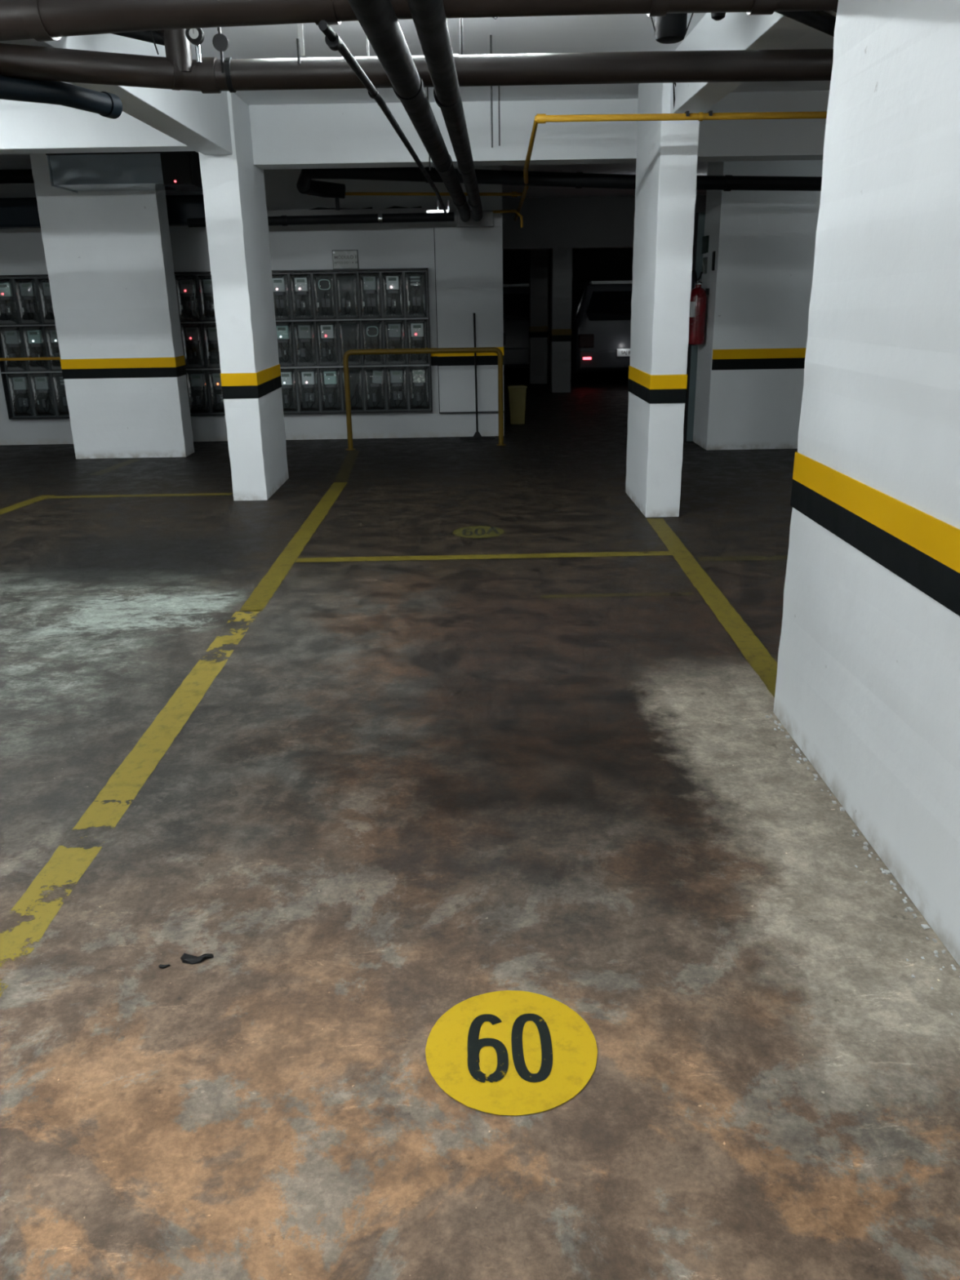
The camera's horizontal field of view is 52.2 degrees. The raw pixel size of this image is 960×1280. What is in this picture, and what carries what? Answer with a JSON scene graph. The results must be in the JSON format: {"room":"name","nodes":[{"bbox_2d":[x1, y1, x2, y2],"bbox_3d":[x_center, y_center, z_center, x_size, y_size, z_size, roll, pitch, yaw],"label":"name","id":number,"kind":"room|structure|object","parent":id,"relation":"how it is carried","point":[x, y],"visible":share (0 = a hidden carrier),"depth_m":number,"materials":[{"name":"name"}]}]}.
{"room":"parking garage","nodes":[
{"label":"parking garage","id":0,"kind":"room"},
{"bbox_2d":[0,160,502,444],"bbox_3d":[-4.443,-3.556,10.514,9.372,2.830,0.300,-1,19,0],"label":"wall","id":1,"kind":"structure","parent":0,"point":[406,245],"depth_m":10.21,"materials":[{"name":"white paint"}]},
{"bbox_2d":[0,274,70,419],"bbox_3d":[-4.624,-3.095,10.401,1.020,1.468,0.205,-1,19,0],"label":"rack","id":2,"kind":"object","parent":1,"relation":"attached to","point":[2,372],"visible":0.34,"depth_m":10.46,"materials":[{"name":"metal"}]},
{"bbox_2d":[0,277,20,325],"bbox_3d":[-4.976,-3.543,10.273,0.238,0.470,0.130,-1,19,0],"label":"meter box","id":3,"kind":"object","parent":2,"relation":"attached to","point":[9,315],"visible":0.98,"depth_m":10.31,"materials":[{"name":"plastic"}]},
{"bbox_2d":[0,326,27,372],"bbox_3d":[-4.969,-3.095,10.431,0.238,0.470,0.130,-1,19,0],"label":"meter box","id":4,"kind":"object","parent":2,"relation":"attached to","point":[11,337],"visible":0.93,"depth_m":10.44,"materials":[{"name":"plastic"}]},
{"bbox_2d":[5,373,35,417],"bbox_3d":[-4.961,-2.646,10.590,0.238,0.470,0.130,-1,19,0],"label":"meter box","id":5,"kind":"object","parent":2,"relation":"on","point":[19,385],"visible":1,"depth_m":10.60,"materials":[{"name":"plastic"}]},
{"bbox_2d":[12,277,43,324],"bbox_3d":[-4.737,-3.548,10.275,0.238,0.470,0.130,-1,19,0],"label":"meter box","id":6,"kind":"object","parent":2,"relation":"attached to","point":[26,292],"visible":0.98,"depth_m":10.28,"materials":[{"name":"plastic"}]},
{"bbox_2d":[20,325,50,371],"bbox_3d":[-4.729,-3.099,10.433,0.238,0.470,0.130,-1,19,0],"label":"meter box","id":7,"kind":"object","parent":2,"relation":"attached to","point":[33,336],"visible":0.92,"depth_m":10.44,"materials":[{"name":"plastic"}]},
{"bbox_2d":[28,373,57,417],"bbox_3d":[-4.721,-2.650,10.591,0.238,0.470,0.130,-1,19,0],"label":"meter box","id":8,"kind":"object","parent":2,"relation":"on","point":[41,384],"visible":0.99,"depth_m":10.61,"materials":[{"name":"plastic"}]},
{"bbox_2d":[35,277,55,324],"bbox_3d":[-4.497,-3.553,10.276,0.238,0.470,0.130,-1,19,0],"label":"meter box","id":9,"kind":"object","parent":2,"relation":"attached to","point":[42,283],"visible":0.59,"depth_m":10.28,"materials":[{"name":"plastic"}]},
{"bbox_2d":[43,325,62,371],"bbox_3d":[-4.490,-3.104,10.434,0.238,0.470,0.130,-1,19,0],"label":"meter box","id":10,"kind":"object","parent":2,"relation":"attached to","point":[50,331],"visible":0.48,"depth_m":10.43,"materials":[{"name":"plastic"}]},
{"bbox_2d":[50,372,69,417],"bbox_3d":[-4.482,-2.655,10.592,0.238,0.470,0.130,-1,19,0],"label":"meter box","id":11,"kind":"object","parent":2,"relation":"on","point":[58,382],"visible":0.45,"depth_m":10.62,"materials":[{"name":"plastic"}]},
{"bbox_2d":[173,267,432,416],"bbox_3d":[-1.863,-3.159,10.445,2.664,1.468,0.145,-1,19,0],"label":"rack","id":12,"kind":"object","parent":1,"relation":"attached to","point":[407,268],"visible":0.63,"depth_m":10.41,"materials":[{"name":"metal"}]},
{"bbox_2d":[174,275,201,322],"bbox_3d":[-3.068,-3.580,10.284,0.238,0.470,0.130,-1,19,0],"label":"meter box","id":13,"kind":"object","parent":12,"relation":"attached to","point":[187,291],"visible":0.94,"depth_m":10.29,"materials":[{"name":"plastic"}]},
{"bbox_2d":[180,323,206,368],"bbox_3d":[-3.060,-3.131,10.442,0.238,0.470,0.130,-1,19,0],"label":"meter box","id":14,"kind":"object","parent":12,"relation":"attached to","point":[192,336],"visible":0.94,"depth_m":10.46,"materials":[{"name":"plastic"}]},
{"bbox_2d":[186,369,210,414],"bbox_3d":[-3.053,-2.683,10.600,0.238,0.470,0.130,-1,19,0],"label":"meter box","id":15,"kind":"object","parent":12,"relation":"on","point":[197,380],"visible":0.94,"depth_m":10.61,"materials":[{"name":"plastic"}]},
{"bbox_2d":[196,274,215,321],"bbox_3d":[-2.829,-3.585,10.286,0.238,0.470,0.130,-1,19,0],"label":"meter box","id":16,"kind":"object","parent":12,"relation":"attached to","point":[205,289],"visible":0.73,"depth_m":10.29,"materials":[{"name":"plastic"}]},
{"bbox_2d":[201,322,220,368],"bbox_3d":[-2.821,-3.136,10.444,0.238,0.470,0.130,-1,19,0],"label":"meter box","id":17,"kind":"object","parent":12,"relation":"attached to","point":[211,344],"visible":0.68,"depth_m":10.45,"materials":[{"name":"plastic"}]},
{"bbox_2d":[206,369,225,413],"bbox_3d":[-2.813,-2.687,10.602,0.238,0.470,0.130,-1,19,0],"label":"meter box","id":18,"kind":"object","parent":12,"relation":"on","point":[214,380],"visible":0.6,"depth_m":10.62,"materials":[{"name":"plastic"}]},
{"bbox_2d":[271,273,292,320],"bbox_3d":[-2.111,-3.599,10.290,0.238,0.470,0.130,-1,19,0],"label":"meter box","id":19,"kind":"object","parent":12,"relation":"attached to","point":[281,286],"visible":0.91,"depth_m":10.31,"materials":[{"name":"plastic"}]},
{"bbox_2d":[275,321,295,367],"bbox_3d":[-2.103,-3.150,10.448,0.238,0.470,0.130,-1,19,0],"label":"meter box","id":20,"kind":"object","parent":12,"relation":"attached to","point":[284,329],"visible":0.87,"depth_m":10.47,"materials":[{"name":"plastic"}]},
{"bbox_2d":[280,368,298,413],"bbox_3d":[-2.095,-2.701,10.606,0.238,0.470,0.130,-1,19,0],"label":"meter box","id":21,"kind":"object","parent":12,"relation":"on","point":[288,375],"visible":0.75,"depth_m":10.63,"materials":[{"name":"plastic"}]},
{"bbox_2d":[288,272,315,319],"bbox_3d":[-1.871,-3.604,10.291,0.238,0.470,0.130,-1,19,0],"label":"meter box","id":22,"kind":"object","parent":12,"relation":"attached to","point":[301,295],"visible":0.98,"depth_m":10.30,"materials":[{"name":"plastic"}]},
{"bbox_2d":[292,320,318,366],"bbox_3d":[-1.863,-3.155,10.449,0.238,0.470,0.130,-1,19,0],"label":"meter box","id":23,"kind":"object","parent":12,"relation":"attached to","point":[304,332],"visible":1,"depth_m":10.46,"materials":[{"name":"plastic"}]},
{"bbox_2d":[295,368,320,412],"bbox_3d":[-1.855,-2.706,10.607,0.238,0.470,0.130,-1,19,0],"label":"meter box","id":24,"kind":"object","parent":12,"relation":"on","point":[307,379],"visible":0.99,"depth_m":10.62,"materials":[{"name":"plastic"}]},
{"bbox_2d":[311,272,337,319],"bbox_3d":[-1.632,-3.608,10.292,0.238,0.470,0.130,-1,19,0],"label":"meter box","id":25,"kind":"object","parent":12,"relation":"attached to","point":[323,283],"visible":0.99,"depth_m":10.32,"materials":[{"name":"plastic"}]},
{"bbox_2d":[315,320,340,366],"bbox_3d":[-1.624,-3.159,10.450,0.238,0.470,0.130,-1,19,0],"label":"meter box","id":26,"kind":"object","parent":12,"relation":"attached to","point":[326,331],"visible":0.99,"depth_m":10.46,"materials":[{"name":"plastic"}]},
{"bbox_2d":[318,367,342,412],"bbox_3d":[-1.616,-2.711,10.608,0.238,0.470,0.130,-1,19,0],"label":"meter box","id":27,"kind":"object","parent":12,"relation":"on","point":[330,378],"visible":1,"depth_m":10.62,"materials":[{"name":"plastic"}]},
{"bbox_2d":[334,271,359,319],"bbox_3d":[-1.392,-3.613,10.294,0.238,0.470,0.130,-1,19,0],"label":"meter box","id":28,"kind":"object","parent":12,"relation":"attached to","point":[347,294],"visible":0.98,"depth_m":10.32,"materials":[{"name":"plastic"}]},
{"bbox_2d":[337,320,362,366],"bbox_3d":[-1.384,-3.164,10.452,0.238,0.470,0.130,-1,19,0],"label":"meter box","id":29,"kind":"object","parent":12,"relation":"attached to","point":[348,331],"visible":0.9,"depth_m":10.47,"materials":[{"name":"black plastic"}]},
{"bbox_2d":[340,367,364,411],"bbox_3d":[-1.377,-2.715,10.610,0.238,0.470,0.130,-1,19,0],"label":"meter box","id":30,"kind":"object","parent":12,"relation":"on","point":[356,374],"visible":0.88,"depth_m":10.64,"materials":[{"name":"grey plastic"}]},
{"bbox_2d":[357,271,382,319],"bbox_3d":[-1.153,-3.618,10.295,0.238,0.470,0.130,-1,19,0],"label":"meter box","id":31,"kind":"object","parent":12,"relation":"attached to","point":[369,282],"visible":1,"depth_m":10.31,"materials":[{"name":"plastic"}]},
{"bbox_2d":[360,320,385,365],"bbox_3d":[-1.145,-3.169,10.453,0.238,0.470,0.130,-1,19,0],"label":"meter box","id":32,"kind":"object","parent":12,"relation":"attached to","point":[371,331],"visible":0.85,"depth_m":10.48,"materials":[{"name":"plastic"}]},
{"bbox_2d":[362,366,386,411],"bbox_3d":[-1.137,-2.720,10.611,0.238,0.470,0.130,-1,19,0],"label":"meter box","id":33,"kind":"object","parent":12,"relation":"on","point":[374,377],"visible":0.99,"depth_m":10.63,"materials":[{"name":"plastic"}]},
{"bbox_2d":[380,271,405,318],"bbox_3d":[-0.913,-3.622,10.296,0.238,0.470,0.130,-1,19,0],"label":"meter box","id":34,"kind":"object","parent":12,"relation":"attached to","point":[392,282],"visible":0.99,"depth_m":10.31,"materials":[{"name":"plastic"}]},
{"bbox_2d":[382,319,407,365],"bbox_3d":[-0.905,-3.173,10.454,0.238,0.470,0.130,-1,19,0],"label":"meter box","id":35,"kind":"object","parent":12,"relation":"attached to","point":[394,331],"visible":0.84,"depth_m":10.46,"materials":[{"name":"plastic"}]},
{"bbox_2d":[385,366,408,410],"bbox_3d":[-0.898,-2.724,10.613,0.238,0.470,0.130,-1,19,0],"label":"meter box","id":36,"kind":"object","parent":12,"relation":"on","point":[396,377],"visible":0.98,"depth_m":10.63,"materials":[{"name":"plastic"}]},
{"bbox_2d":[403,271,428,318],"bbox_3d":[-0.674,-3.627,10.298,0.238,0.470,0.130,-1,19,0],"label":"meter box","id":37,"kind":"object","parent":12,"relation":"attached to","point":[415,292],"visible":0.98,"depth_m":10.33,"materials":[{"name":"plastic"}]},
{"bbox_2d":[405,318,429,364],"bbox_3d":[-0.666,-3.178,10.456,0.238,0.470,0.130,-1,19,0],"label":"meter box","id":38,"kind":"object","parent":12,"relation":"attached to","point":[416,330],"visible":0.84,"depth_m":10.46,"materials":[{"name":"plastic"}]},
{"bbox_2d":[407,365,431,410],"bbox_3d":[-0.658,-2.729,10.614,0.238,0.470,0.130,-1,19,0],"label":"meter box","id":39,"kind":"object","parent":12,"relation":"on","point":[419,377],"visible":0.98,"depth_m":10.63,"materials":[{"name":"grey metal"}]},
{"bbox_2d":[332,249,359,269],"bbox_3d":[-1.405,-3.970,10.230,0.268,0.188,0.033,-1,19,0],"label":"wall sign","id":40,"kind":"object","parent":1,"relation":"attached to","point":[341,259],"visible":1,"depth_m":10.22,"materials":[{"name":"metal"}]},
{"bbox_2d":[266,207,446,216],"bbox_3d":[-1.241,-4.334,9.976,1.800,0.080,0.235,-1,19,0],"label":"cable tray","id":41,"kind":"object","parent":1,"relation":"attached to","point":[384,211],"visible":0.43,"depth_m":9.86,"materials":[{"name":"metal"}]},
{"bbox_2d":[431,226,503,413],"bbox_3d":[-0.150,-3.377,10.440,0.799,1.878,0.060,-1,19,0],"label":"pillar","id":42,"kind":"structure","parent":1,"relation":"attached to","point":[468,260],"depth_m":10.38,"materials":[{"name":"white paint"}]},
{"bbox_2d":[0,11,836,198],"bbox_3d":[-0.141,-4.663,8.959,18.000,0.150,28.000,-1,19,0],"label":"ceiling","id":43,"kind":"structure","parent":0,"point":[618,33],"depth_m":5.70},
{"bbox_2d":[0,99,196,154],"bbox_3d":[-5.534,-3.572,6.864,7.150,0.340,0.250,-1,19,0],"label":"beam","id":44,"kind":"structure","parent":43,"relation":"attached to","point":[25,127],"depth_m":6.79,"materials":[{"name":"white paint"}]},
{"bbox_2d":[0,33,232,155],"bbox_3d":[-1.754,-1.644,1.292,0.200,0.400,11.570,-1,19,0],"label":"beam","id":45,"kind":"structure","parent":43,"relation":"attached to","point":[199,121],"depth_m":5.42,"materials":[{"name":"white paint"}]},
{"bbox_2d":[0,0,838,41],"bbox_3d":[-0.958,-1.995,3.106,8.213,0.156,0.274,0,19,2],"label":"drain pipe","id":46,"kind":"object","parent":45,"relation":"attached to","point":[40,20],"visible":0.94,"depth_m":3.02,"materials":[{"name":"brown plastic"}]},
{"bbox_2d":[775,10,835,36],"bbox_3d":[1.224,-2.286,3.635,0.255,0.156,1.477,10,22,29],"label":"pipe","id":47,"kind":"object","parent":46,"relation":"attached to","point":[823,21],"visible":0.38,"depth_m":3.71,"materials":[{"name":"black plastic"}]},
{"bbox_2d":[155,28,192,71],"bbox_3d":[-1.320,-2.555,3.962,0.269,0.468,0.105,-1,19,0],"label":"riser pipe","id":48,"kind":"object","parent":43,"relation":"attached to","point":[178,50],"visible":0.32,"depth_m":3.97,"materials":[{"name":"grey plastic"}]},
{"bbox_2d":[111,30,164,45],"bbox_3d":[-1.444,-2.493,4.003,0.316,0.119,0.062,-1,19,0],"label":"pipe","id":49,"kind":"object","parent":48,"relation":"attached to","point":[145,36],"visible":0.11,"depth_m":4.00,"materials":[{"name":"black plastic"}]},
{"bbox_2d":[195,44,202,62],"bbox_3d":[-1.147,-2.559,3.920,0.021,0.438,0.021,-1,19,0],"label":"pipe","id":50,"kind":"object","parent":43,"relation":"attached to","point":[197,47],"visible":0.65,"depth_m":3.98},
{"bbox_2d":[185,28,204,44],"bbox_3d":[-1.145,-2.431,3.934,0.068,0.068,0.038,-1,19,0],"label":"pressure gauge","id":51,"kind":"object","parent":50,"relation":"attached to","point":[195,36],"visible":0.77,"depth_m":3.92,"materials":[{"name":"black metal"}]},
{"bbox_2d":[296,23,304,64],"bbox_3d":[-0.737,-2.576,3.954,0.028,0.443,0.018,-1,19,0],"label":"hanger","id":52,"kind":"object","parent":43,"relation":"hanging from","point":[300,41],"visible":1,"depth_m":4.00,"materials":[{"name":"metal"}]},
{"bbox_2d":[366,36,368,56],"bbox_3d":[-0.465,-2.605,3.986,0.007,0.418,0.007,-9,21,-21],"label":"hanger","id":53,"kind":"object","parent":43,"relation":"hanging from","point":[367,41],"visible":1,"depth_m":4.04,"materials":[{"name":"metal"}]},
{"bbox_2d":[0,43,833,93],"bbox_3d":[-0.969,-2.297,3.947,8.211,0.153,0.473,-3,19,-5],"label":"drain pipe","id":54,"kind":"object","parent":53,"relation":"hanging from","point":[20,61],"visible":0.84,"depth_m":4.03,"materials":[{"name":"brown plastic"}]},
{"bbox_2d":[0,75,122,119],"bbox_3d":[-3.254,-2.067,3.675,3.597,0.110,0.570,-4,20,-10],"label":"pipe","id":55,"kind":"object","parent":54,"relation":"attached to","point":[104,104],"visible":0.98,"depth_m":3.90,"materials":[{"name":"plastic"}]},
{"bbox_2d":[212,26,228,72],"bbox_3d":[-1.062,-2.559,3.963,0.063,0.470,0.012,-1,19,0],"label":"wheel","id":56,"kind":"object","parent":54,"relation":"attached to","point":[220,42],"visible":0.9,"depth_m":4.00,"materials":[{"name":"metal"}]},
{"bbox_2d":[426,87,431,169],"bbox_3d":[-0.337,-3.394,6.435,0.009,0.560,0.009,7,21,21],"label":"hanger","id":57,"kind":"object","parent":43,"relation":"hanging from","point":[427,87],"visible":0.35,"depth_m":6.50,"materials":[{"name":"metal"}]},
{"bbox_2d":[318,19,447,214],"bbox_3d":[-0.381,-3.113,6.543,0.070,0.053,7.548,-1,19,1],"label":"pipe","id":58,"kind":"object","parent":57,"relation":"hanging from","point":[332,40],"visible":0.89,"depth_m":3.74,"materials":[{"name":"plastic"}]},
{"bbox_2d":[347,0,470,222],"bbox_3d":[-0.263,-2.345,4.399,0.129,0.114,11.868,0,19,1],"label":"pipe","id":59,"kind":"object","parent":57,"relation":"hanging from","point":[378,20],"visible":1,"depth_m":3.45,"materials":[{"name":"plastic"}]},
{"bbox_2d":[248,98,638,169],"bbox_3d":[-0.191,-3.838,7.447,3.032,0.400,0.300,-1,19,0],"label":"beam","id":60,"kind":"structure","parent":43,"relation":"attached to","point":[359,135],"depth_m":7.31,"materials":[{"name":"white paint"}]},
{"bbox_2d":[514,110,826,221],"bbox_3d":[2.318,-4.067,8.731,4.108,0.103,6.884,-1,19,0],"label":"gas pipe","id":61,"kind":"object","parent":60,"relation":"attached to","point":[541,117],"visible":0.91,"depth_m":5.50,"materials":[{"name":"metal"}]},
{"bbox_2d":[345,191,522,196],"bbox_3d":[-0.591,-4.111,9.042,1.980,0.070,0.044,-1,19,0],"label":"gas pipe","id":62,"kind":"object","parent":61,"relation":"attached to","point":[347,193],"visible":0.81,"depth_m":9.03,"materials":[{"name":"metal"}]},
{"bbox_2d":[489,35,493,147],"bbox_3d":[0.064,-3.070,5.494,0.009,0.560,0.009,7,21,21],"label":"hanger","id":63,"kind":"object","parent":43,"relation":"hanging from","point":[491,42],"visible":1,"depth_m":5.51,"materials":[{"name":"metal"}]},
{"bbox_2d":[407,0,482,221],"bbox_3d":[-0.113,-2.348,4.400,0.126,0.104,11.865,-1,19,1],"label":"pipe","id":64,"kind":"object","parent":63,"relation":"hanging from","point":[428,16],"visible":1,"depth_m":3.47,"materials":[{"name":"plastic"}]},
{"bbox_2d":[456,210,493,227],"bbox_3d":[-0.048,-4.309,10.025,0.380,0.150,0.106,-1,19,0],"label":"box","id":65,"kind":"object","parent":64,"relation":"attached to","point":[487,216],"visible":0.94,"depth_m":9.98,"materials":[{"name":"metal"}]},
{"bbox_2d":[296,166,822,192],"bbox_3d":[1.891,-3.920,8.376,6.974,0.339,0.482,-1,19,0],"label":"drain pipe","id":66,"kind":"object","parent":43,"relation":"hanging from","point":[577,180],"visible":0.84,"depth_m":8.16,"materials":[{"name":"plastic"}]},
{"bbox_2d":[298,179,345,210],"bbox_3d":[-1.423,-3.986,8.776,0.217,0.236,0.524,15,25,38],"label":"drain pipe","id":67,"kind":"object","parent":66,"relation":"attached to","point":[317,188],"visible":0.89,"depth_m":8.80,"materials":[{"name":"plastic"}]},
{"bbox_2d":[502,195,706,249],"bbox_3d":[4.478,-6.378,14.881,8.630,0.700,0.300,-1,19,0],"label":"beam","id":68,"kind":"structure","parent":43,"relation":"attached to","point":[582,222],"depth_m":14.72,"materials":[{"name":"paint"}]},
{"bbox_2d":[650,13,693,44],"bbox_3d":[0.716,-2.485,3.640,0.209,0.455,0.132,10,22,29],"label":"trap","id":69,"kind":"object","parent":43,"relation":"hanging from","point":[670,28],"visible":0.62,"depth_m":3.66,"materials":[{"name":"black plastic"}]},
{"bbox_2d":[670,10,834,113],"bbox_3d":[1.270,-2.804,4.349,0.187,0.339,3.364,-1,19,0],"label":"beam","id":70,"kind":"structure","parent":43,"relation":"attached to","point":[736,30],"depth_m":4.73,"materials":[{"name":"white paint"}]},
{"bbox_2d":[697,90,829,161],"bbox_3d":[5.106,-3.865,7.291,7.558,0.420,0.300,-1,19,0],"label":"beam","id":71,"kind":"structure","parent":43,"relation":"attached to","point":[747,140],"depth_m":7.15,"materials":[{"name":"white paint"}]},
{"bbox_2d":[0,367,959,1279],"bbox_3d":[-0.092,-1.867,9.944,18.000,0.120,28.000,-1,19,0],"label":"floor","id":72,"kind":"structure","parent":0,"point":[408,792],"depth_m":2.57,"materials":[{"name":"concrete"}]},
{"bbox_2d":[0,495,53,514],"bbox_3d":[-3.611,-0.951,7.333,0.339,0.001,1.369,-1,19,0],"label":"parking line","id":73,"kind":"object","parent":72,"relation":"on","point":[37,499],"visible":1,"depth_m":7.63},
{"bbox_2d":[29,153,194,458],"bbox_3d":[-3.511,-3.204,9.473,1.108,2.828,0.328,-1,19,0],"label":"square pillar","id":74,"kind":"structure","parent":72,"relation":"on","point":[108,254],"depth_m":9.37,"materials":[{"name":"white paint"}]},
{"bbox_2d":[45,151,202,192],"bbox_3d":[-3.090,-4.138,8.659,1.220,0.283,0.586,-1,19,0],"label":"duct","id":75,"kind":"object","parent":74,"relation":"attached to","point":[180,171],"visible":0.99,"depth_m":8.41,"materials":[{"name":"grey"}]},
{"bbox_2d":[0,609,261,996],"bbox_3d":[-1.154,0.434,3.277,0.147,0.001,3.521,-1,19,0],"label":"parking line","id":76,"kind":"object","parent":72,"relation":"on","point":[65,864],"visible":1,"depth_m":3.10,"materials":[{"name":"paint"}]},
{"bbox_2d":[44,493,232,498],"bbox_3d":[-2.743,-1.163,7.890,1.490,0.001,0.095,-1,19,0],"label":"parking line","id":77,"kind":"object","parent":72,"relation":"on","point":[197,494],"visible":0.99,"depth_m":7.89,"materials":[{"name":"paint"}]},
{"bbox_2d":[198,90,288,501],"bbox_3d":[-1.813,-2.578,7.610,0.268,2.828,0.978,-1,19,0],"label":"square pillar","id":78,"kind":"structure","parent":72,"relation":"on","point":[233,188],"depth_m":7.30,"materials":[{"name":"white paint"}]},
{"bbox_2d":[239,482,347,611],"bbox_3d":[-1.167,-0.741,6.616,0.136,0.001,3.600,-1,19,0],"label":"parking line","id":79,"kind":"object","parent":72,"relation":"on","point":[269,584],"visible":1,"depth_m":5.99,"materials":[{"name":"paint"}]},
{"bbox_2d":[333,450,359,481],"bbox_3d":[-1.237,-1.645,9.186,0.184,0.001,1.755,-1,19,0],"label":"parking line","id":80,"kind":"object","parent":72,"relation":"on","point":[345,469],"visible":1,"depth_m":9.08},
{"bbox_2d":[342,346,506,450],"bbox_3d":[-0.563,-2.463,9.993,1.659,0.988,0.100,-3,19,-5],"label":"guard rail","id":81,"kind":"object","parent":72,"relation":"on","point":[484,349],"visible":1,"depth_m":9.86,"materials":[{"name":"metal"}]},
{"bbox_2d":[459,312,494,439],"bbox_3d":[-0.039,-2.822,10.516,0.380,1.301,0.149,-1,19,0],"label":"squeegee","id":82,"kind":"object","parent":72,"relation":"on","point":[477,435],"visible":1,"depth_m":10.57,"materials":[{"name":"metal"}]},
{"bbox_2d":[453,526,504,537],"bbox_3d":[-0.011,-0.716,6.480,0.341,0.001,0.341,-1,19,0],"label":"bay number","id":83,"kind":"object","parent":72,"relation":"on","point":[468,531],"visible":1,"depth_m":6.47,"materials":[{"name":"paint"}]},
{"bbox_2d":[295,551,672,562],"bbox_3d":[0.025,-0.499,5.868,2.245,0.001,0.104,-1,19,0],"label":"parking line","id":84,"kind":"object","parent":72,"relation":"on","point":[655,553],"visible":1,"depth_m":5.87,"materials":[{"name":"paint"}]},
{"bbox_2d":[425,990,597,1115],"bbox_3d":[0.065,0.847,2.038,0.357,0.001,0.357,-1,19,0],"label":"bay number","id":85,"kind":"object","parent":72,"relation":"on","point":[504,1052],"visible":1,"depth_m":2.02,"materials":[{"name":"yellow paint"}]},
{"bbox_2d":[507,385,527,424],"bbox_3d":[0.448,-2.842,11.830,0.230,0.450,0.237,-1,19,0],"label":"bin","id":86,"kind":"object","parent":72,"relation":"on","point":[517,393],"visible":1,"depth_m":11.73,"materials":[{"name":"plastic"}]},
{"bbox_2d":[502,283,550,368],"bbox_3d":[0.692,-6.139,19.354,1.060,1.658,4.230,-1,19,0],"label":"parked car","id":87,"kind":"object","parent":72,"relation":"on","point":[515,296],"visible":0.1,"depth_m":17.39,"materials":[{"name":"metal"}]},
{"bbox_2d":[528,248,548,383],"bbox_3d":[1.002,-5.854,16.771,0.308,2.830,0.308,-1,19,0],"label":"pillar","id":88,"kind":"structure","parent":72,"relation":"on","point":[539,258],"depth_m":16.74,"materials":[{"name":"paint"}]},
{"bbox_2d":[550,248,572,392],"bbox_3d":[1.267,-4.981,15.332,0.308,2.130,0.308,-1,19,0],"label":"pillar","id":89,"kind":"structure","parent":72,"relation":"on","point":[561,258],"depth_m":15.18,"materials":[{"name":"paint"}]},
{"bbox_2d":[570,280,632,382],"bbox_3d":[2.446,-5.759,18.173,1.820,1.668,4.252,-1,19,0],"label":"parked car","id":90,"kind":"object","parent":72,"relation":"on","point":[601,310],"visible":0.57,"depth_m":16.25,"materials":[{"name":"silver metal"}]},
{"bbox_2d":[625,82,699,517],"bbox_3d":[1.240,-2.340,6.783,0.245,2.828,0.928,-1,19,0],"label":"square pillar","id":91,"kind":"structure","parent":72,"relation":"on","point":[666,165],"depth_m":6.49,"materials":[{"name":"white paint"}]},
{"bbox_2d":[646,518,777,697],"bbox_3d":[1.198,-0.266,5.148,0.177,0.001,3.462,-1,19,0],"label":"parking line","id":92,"kind":"object","parent":72,"relation":"on","point":[762,662],"visible":0.87,"depth_m":4.81,"materials":[{"name":"paint"}]},
{"bbox_2d":[697,555,787,560],"bbox_3d":[2.218,-0.492,5.739,1.880,0.001,0.095,-1,19,0],"label":"parking line","id":93,"kind":"object","parent":72,"relation":"on","point":[742,557],"visible":0.35,"depth_m":5.73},
{"bbox_2d":[764,714,959,1015],"bbox_3d":[1.027,0.541,2.862,0.140,0.006,1.597,-1,19,0],"label":"crumbs","id":94,"kind":"object","parent":72,"relation":"on","point":[797,750],"visible":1,"depth_m":2.63,"materials":[{"name":"white paint"}]},
{"bbox_2d":[773,0,959,966],"bbox_3d":[1.305,-0.608,1.862,0.453,2.828,2.793,-1,19,0],"label":"square pillar","id":95,"kind":"structure","parent":72,"relation":"on","point":[868,683],"depth_m":2.60,"materials":[{"name":"white paint"}]},
{"bbox_2d":[502,246,694,370],"bbox_3d":[-0.247,-6.942,19.924,18.000,2.830,0.200,-1,19,0],"label":"wall","id":96,"kind":"structure","parent":0,"point":[588,264],"depth_m":19.65,"materials":[{"name":"paint"}]},
{"bbox_2d":[693,160,822,450],"bbox_3d":[5.542,-3.370,9.494,6.680,2.830,0.623,-1,19,0],"label":"wall","id":97,"kind":"structure","parent":0,"point":[751,358],"depth_m":9.25,"materials":[{"name":"white paint"}]},
{"bbox_2d":[684,212,705,441],"bbox_3d":[2.186,-3.127,9.916,0.115,2.200,0.060,-1,19,0],"label":"door frame","id":98,"kind":"structure","parent":97,"relation":"attached to","point":[700,216],"depth_m":9.98,"materials":[{"name":"grey paint"}]},
{"bbox_2d":[688,269,709,345],"bbox_3d":[2.092,-3.210,9.468,0.178,0.688,0.199,16,26,40],"label":"fire extinguisher","id":99,"kind":"object","parent":97,"relation":"attached to","point":[698,302],"visible":0.75,"depth_m":9.42,"materials":[{"name":"red metal"}]},
{"bbox_3d":[-9.215,-3.081,9.402,0.200,2.830,28.000,-1,19,0],"label":"wall","id":100,"kind":"structure","parent":0,"visible":0},
{"bbox_2d":[0,194,205,228],"bbox_3d":[-5.913,-4.226,9.757,6.450,0.265,0.250,-1,19,0],"label":"duct","id":101,"kind":"object","parent":100,"relation":"attached to","point":[15,212],"visible":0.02,"depth_m":9.65,"materials":[{"name":"metal"}]},
{"bbox_2d":[186,212,453,227],"bbox_3d":[-1.571,-4.160,9.701,2.630,0.101,0.096,-1,19,0],"label":"drain pipe","id":102,"kind":"object","parent":101,"relation":"attached to","point":[284,220],"visible":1,"depth_m":9.67,"materials":[{"name":"plastic"}]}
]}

